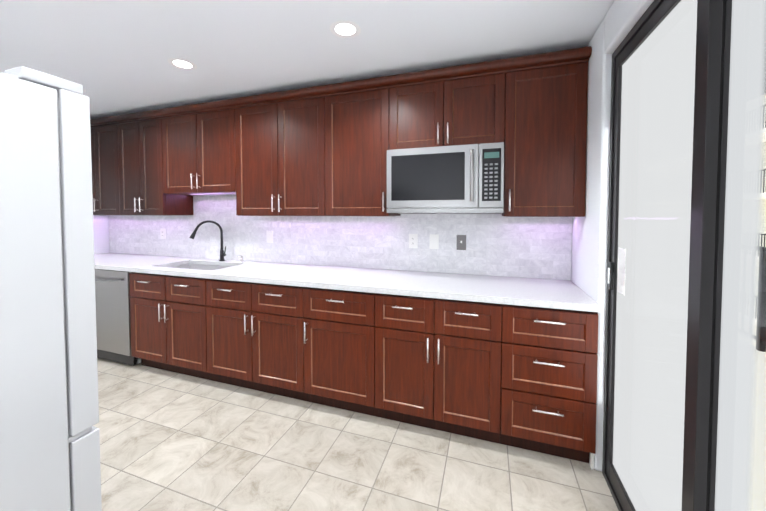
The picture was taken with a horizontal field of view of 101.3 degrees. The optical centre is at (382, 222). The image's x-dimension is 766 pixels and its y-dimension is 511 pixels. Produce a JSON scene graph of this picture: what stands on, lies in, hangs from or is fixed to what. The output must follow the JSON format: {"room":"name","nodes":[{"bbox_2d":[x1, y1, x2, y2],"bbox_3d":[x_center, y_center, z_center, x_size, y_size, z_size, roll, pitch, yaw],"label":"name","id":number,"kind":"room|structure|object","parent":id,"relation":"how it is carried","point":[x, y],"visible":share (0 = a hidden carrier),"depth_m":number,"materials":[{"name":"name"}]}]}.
{"room":"kitchen","nodes":[
{"label":"kitchen","id":0,"kind":"room"},
{"bbox_2d":[93,215,109,253],"bbox_3d":[-3.807,0.112,2.389,0.200,2.400,2.905,1,2,19],"label":"wall","id":1,"kind":"structure","parent":0,"point":[101,232],"depth_m":3.65,"materials":[{"name":"white paint"}]},
{"bbox_2d":[0,0,613,118],"bbox_3d":[-1.427,-1.122,1.549,5.220,0.120,3.305,1,2,19],"label":"ceiling","id":2,"kind":"structure","parent":0,"point":[112,57],"depth_m":1.84,"materials":[{"name":"white paint"}]},
{"bbox_2d":[168,58,196,69],"bbox_3d":[-1.359,-1.077,2.132,0.170,0.001,0.170,1,2,19],"label":"recessed light","id":3,"kind":"object","parent":2,"relation":"in","point":[182,64],"visible":1,"depth_m":2.13,"materials":[{"name":"white plastic"}]},
{"bbox_2d":[330,20,360,37],"bbox_3d":[-0.207,-1.064,1.729,0.170,0.001,0.170,1,2,19],"label":"recessed light","id":4,"kind":"object","parent":2,"relation":"in","point":[347,29],"visible":1,"depth_m":1.73,"materials":[{"name":"white plastic"}]},
{"bbox_2d":[93,358,618,510],"bbox_3d":[-1.427,1.397,1.629,5.220,0.120,3.305,1,2,19],"label":"floor","id":5,"kind":"structure","parent":0,"point":[171,441],"depth_m":1.75,"materials":[{"name":"tile"}]},
{"bbox_2d":[0,66,101,510],"bbox_3d":[-1.271,0.509,0.577,0.760,1.722,0.964,1,2,19],"label":"refrigerator","id":6,"kind":"object","parent":5,"relation":"on","point":[49,437],"visible":1,"depth_m":0.75,"materials":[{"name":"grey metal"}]},
{"bbox_2d":[95,269,140,365],"bbox_3d":[-2.434,0.852,3.129,0.598,0.874,0.665,1,2,19],"label":"dishwasher","id":7,"kind":"object","parent":5,"relation":"on","point":[112,297],"visible":0.35,"depth_m":2.83,"materials":[{"name":"grey metal"}]},
{"bbox_2d":[129,272,152,343],"bbox_3d":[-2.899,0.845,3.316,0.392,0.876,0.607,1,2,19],"label":"base cabinet","id":8,"kind":"object","parent":5,"relation":"on","point":[141,284],"depth_m":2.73,"materials":[{"name":"brown wood"}]},
{"bbox_2d":[197,278,260,390],"bbox_3d":[-1.095,0.864,2.710,0.564,0.876,0.607,1,2,19],"label":"base cabinet","id":9,"kind":"object","parent":5,"relation":"on","point":[226,309],"depth_m":2.44,"materials":[{"name":"brown wood"}]},
{"bbox_2d":[257,283,312,402],"bbox_3d":[-0.674,0.869,2.568,0.564,0.876,0.607,1,2,19],"label":"base cabinet","id":10,"kind":"object","parent":5,"relation":"on","point":[284,312],"depth_m":2.27,"materials":[{"name":"brown wood"}]},
{"bbox_2d":[313,288,384,417],"bbox_3d":[-0.210,0.874,2.412,0.652,0.876,0.607,1,2,19],"label":"base cabinet","id":11,"kind":"object","parent":5,"relation":"on","point":[349,326],"depth_m":2.11,"materials":[{"name":"brown wood"}]},
{"bbox_2d":[385,294,444,431],"bbox_3d":[0.225,0.878,2.266,0.504,0.876,0.607,1,2,19],"label":"base cabinet","id":12,"kind":"object","parent":5,"relation":"on","point":[414,326],"depth_m":1.96,"materials":[{"name":"brown wood"}]},
{"bbox_2d":[445,299,504,444],"bbox_3d":[0.561,0.882,2.153,0.444,0.876,0.607,1,2,19],"label":"base cabinet","id":13,"kind":"object","parent":5,"relation":"on","point":[474,331],"depth_m":1.85,"materials":[{"name":"brown wood"}]},
{"bbox_2d":[505,304,597,462],"bbox_3d":[0.968,0.886,2.016,0.531,0.876,0.607,1,2,19],"label":"base cabinet","id":14,"kind":"object","parent":5,"relation":"on","point":[522,377],"depth_m":1.72,"materials":[{"name":"brown wood"}]},
{"bbox_2d":[94,220,600,312],"bbox_3d":[-1.066,0.341,2.671,4.814,0.710,0.632,1,2,19],"label":"countertop","id":15,"kind":"structure","parent":14,"relation":"on","point":[550,293],"depth_m":2.26,"materials":[{"name":"white stone"}]},
{"bbox_2d":[170,264,228,270],"bbox_3d":[-1.677,0.555,2.869,0.724,0.270,0.399,1,2,19],"label":"sink basin","id":16,"kind":"object","parent":15,"relation":"in","point":[210,267],"depth_m":3.08,"materials":[{"name":"silver metal"}]},
{"bbox_2d":[189,220,225,260],"bbox_3d":[-1.679,0.175,3.027,0.243,0.400,0.238,1,2,19],"label":"faucet","id":17,"kind":"object","parent":15,"relation":"on","point":[222,252],"depth_m":3.08,"materials":[{"name":"black metal"}]},
{"bbox_2d":[157,217,572,279],"bbox_3d":[-0.932,0.091,3.060,5.220,2.400,0.200,1,2,19],"label":"wall","id":18,"kind":"structure","parent":0,"point":[507,276],"depth_m":2.20,"materials":[{"name":"white paint"}]},
{"bbox_2d":[90,115,121,214],"bbox_3d":[-2.929,-0.579,3.423,0.784,0.985,0.321,1,2,19],"label":"upper cabinet","id":19,"kind":"object","parent":18,"relation":"attached to","point":[106,133],"depth_m":3.23,"materials":[{"name":"brown wood"}]},
{"bbox_2d":[120,194,509,216],"bbox_3d":[-0.982,-0.169,2.904,4.754,0.210,0.010,1,2,19],"label":"led strip","id":20,"kind":"object","parent":19,"relation":"attached to","point":[206,195],"visible":0.69,"depth_m":3.30,"materials":[{"name":"grey plastic"}]},
{"bbox_2d":[122,110,192,214],"bbox_3d":[-2.324,-0.573,3.220,0.730,0.985,0.321,1,2,19],"label":"upper cabinet","id":21,"kind":"object","parent":18,"relation":"attached to","point":[142,194],"depth_m":3.06,"materials":[{"name":"brown wood"}]},
{"bbox_2d":[158,99,225,197],"bbox_3d":[-1.626,-0.668,2.982,0.863,0.780,0.321,1,2,19],"label":"upper cabinet","id":22,"kind":"object","parent":18,"relation":"attached to","point":[192,138],"depth_m":2.84,"materials":[{"name":"brown wood"}]},
{"bbox_2d":[226,84,333,215],"bbox_3d":[-0.807,-0.557,2.710,0.983,0.985,0.321,1,2,19],"label":"upper cabinet","id":23,"kind":"object","parent":18,"relation":"attached to","point":[321,150],"depth_m":2.54,"materials":[{"name":"brown wood"}]},
{"bbox_2d":[109,195,571,279],"bbox_3d":[-0.966,-0.085,2.954,4.814,0.923,0.007,1,2,19],"label":"tile backsplash","id":24,"kind":"structure","parent":18,"relation":"attached to","point":[524,247],"depth_m":2.69,"materials":[{"name":"tile"}]},
{"bbox_2d":[160,228,165,238],"bbox_3d":[-2.409,0.119,3.438,0.072,0.116,0.007,1,2,19],"label":"outlet","id":25,"kind":"object","parent":24,"relation":"attached to","point":[162,231],"depth_m":3.44,"materials":[{"name":"white plastic"}]},
{"bbox_2d":[266,231,272,242],"bbox_3d":[-1.079,0.133,2.991,0.072,0.116,0.008,1,2,19],"label":"outlet","id":26,"kind":"object","parent":24,"relation":"attached to","point":[269,234],"depth_m":2.99,"materials":[{"name":"white plastic"}]},
{"bbox_2d":[409,234,417,247],"bbox_3d":[0.245,0.147,2.546,0.072,0.116,0.007,1,2,19],"label":"outlet","id":27,"kind":"object","parent":24,"relation":"attached to","point":[413,238],"depth_m":2.54,"materials":[{"name":"white plastic"}]},
{"bbox_2d":[429,234,438,248],"bbox_3d":[0.405,0.149,2.492,0.072,0.116,0.008,1,2,19],"label":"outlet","id":28,"kind":"object","parent":24,"relation":"attached to","point":[434,241],"depth_m":2.49,"materials":[{"name":"white plastic"}]},
{"bbox_2d":[457,235,465,249],"bbox_3d":[0.604,0.151,2.422,0.072,0.116,0.014,1,2,19],"label":"light switch","id":29,"kind":"object","parent":24,"relation":"attached to","point":[461,239],"depth_m":2.42,"materials":[{"name":"grey"}]},
{"bbox_2d":[334,76,400,215],"bbox_3d":[-0.180,-0.550,2.499,0.578,0.985,0.321,1,2,19],"label":"upper cabinet","id":30,"kind":"object","parent":18,"relation":"attached to","point":[360,156],"depth_m":2.33,"materials":[{"name":"brown wood"}]},
{"bbox_2d":[386,66,453,153],"bbox_3d":[0.306,-0.777,2.329,0.448,0.520,0.321,1,2,19],"label":"upper cabinet","id":31,"kind":"object","parent":18,"relation":"attached to","point":[419,104],"depth_m":2.17,"materials":[{"name":"brown wood"}]},
{"bbox_2d":[387,142,503,213],"bbox_3d":[0.441,-0.287,2.231,0.764,0.445,0.450,1,2,19],"label":"over-the-range microwave","id":32,"kind":"object","parent":31,"relation":"attached to","point":[462,179],"visible":1,"depth_m":2.06,"materials":[{"name":"grey metal"}]},
{"bbox_2d":[454,59,501,144],"bbox_3d":[0.617,-0.774,2.224,0.447,0.520,0.321,1,2,19],"label":"upper cabinet","id":33,"kind":"object","parent":18,"relation":"attached to","point":[477,86],"depth_m":2.05,"materials":[{"name":"brown wood"}]},
{"bbox_2d":[502,46,591,216],"bbox_3d":[1.046,-0.537,2.087,0.457,0.985,0.321,1,2,19],"label":"upper cabinet","id":34,"kind":"object","parent":18,"relation":"attached to","point":[544,95],"depth_m":1.94,"materials":[{"name":"brown wood"}]},
{"bbox_2d":[571,0,653,471],"bbox_3d":[0.952,0.163,0.789,0.200,2.400,2.905,1,2,19],"label":"wall","id":35,"kind":"structure","parent":0,"point":[590,227],"depth_m":1.67,"materials":[{"name":"white paint"}]},
{"bbox_2d":[589,453,593,469],"bbox_3d":[1.138,1.289,1.713,0.011,0.090,0.035,1,2,19],"label":"baseboard","id":36,"kind":"structure","parent":35,"relation":"attached to","point":[591,461],"depth_m":1.70,"materials":[{"name":"white wood"}]},
{"bbox_2d":[602,0,765,510],"bbox_3d":[0.982,0.260,0.906,0.136,2.198,1.516,1,2,19],"label":"sliding glass door","id":37,"kind":"structure","parent":35,"relation":"attached to","point":[687,111],"depth_m":1.03,"materials":[{"name":"black metal"}]},
{"label":"outside","id":38,"kind":"structure","parent":0,"visible":0},
{"bbox_2d":[749,347,765,510],"bbox_3d":[3.087,1.393,3.802,1.948,0.190,15.000,1,2,19],"label":"balcony slab","id":39,"kind":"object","parent":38,"point":[756,454],"depth_m":1.96,"materials":[{"name":"beige concrete"}]},
{"bbox_2d":[755,246,765,351],"bbox_3d":[3.981,0.773,3.481,0.050,1.070,15.000,1,2,19],"label":"balcony railing","id":40,"kind":"object","parent":39,"relation":"on","point":[760,338],"depth_m":3.21,"materials":[{"name":"black"}]},
{"bbox_3d":[30.176,6.799,21.775,36.960,0.200,100.000,1,2,19],"label":"ground","id":41,"kind":"structure","parent":38,"visible":0},
{"bbox_2d":[755,95,765,345],"bbox_3d":[22.501,-4.445,26.111,2.500,22.000,56.000,1,2,19],"label":"neighboring building","id":42,"kind":"structure","parent":41,"relation":"on","point":[762,205],"depth_m":15.89,"materials":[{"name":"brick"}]}
]}

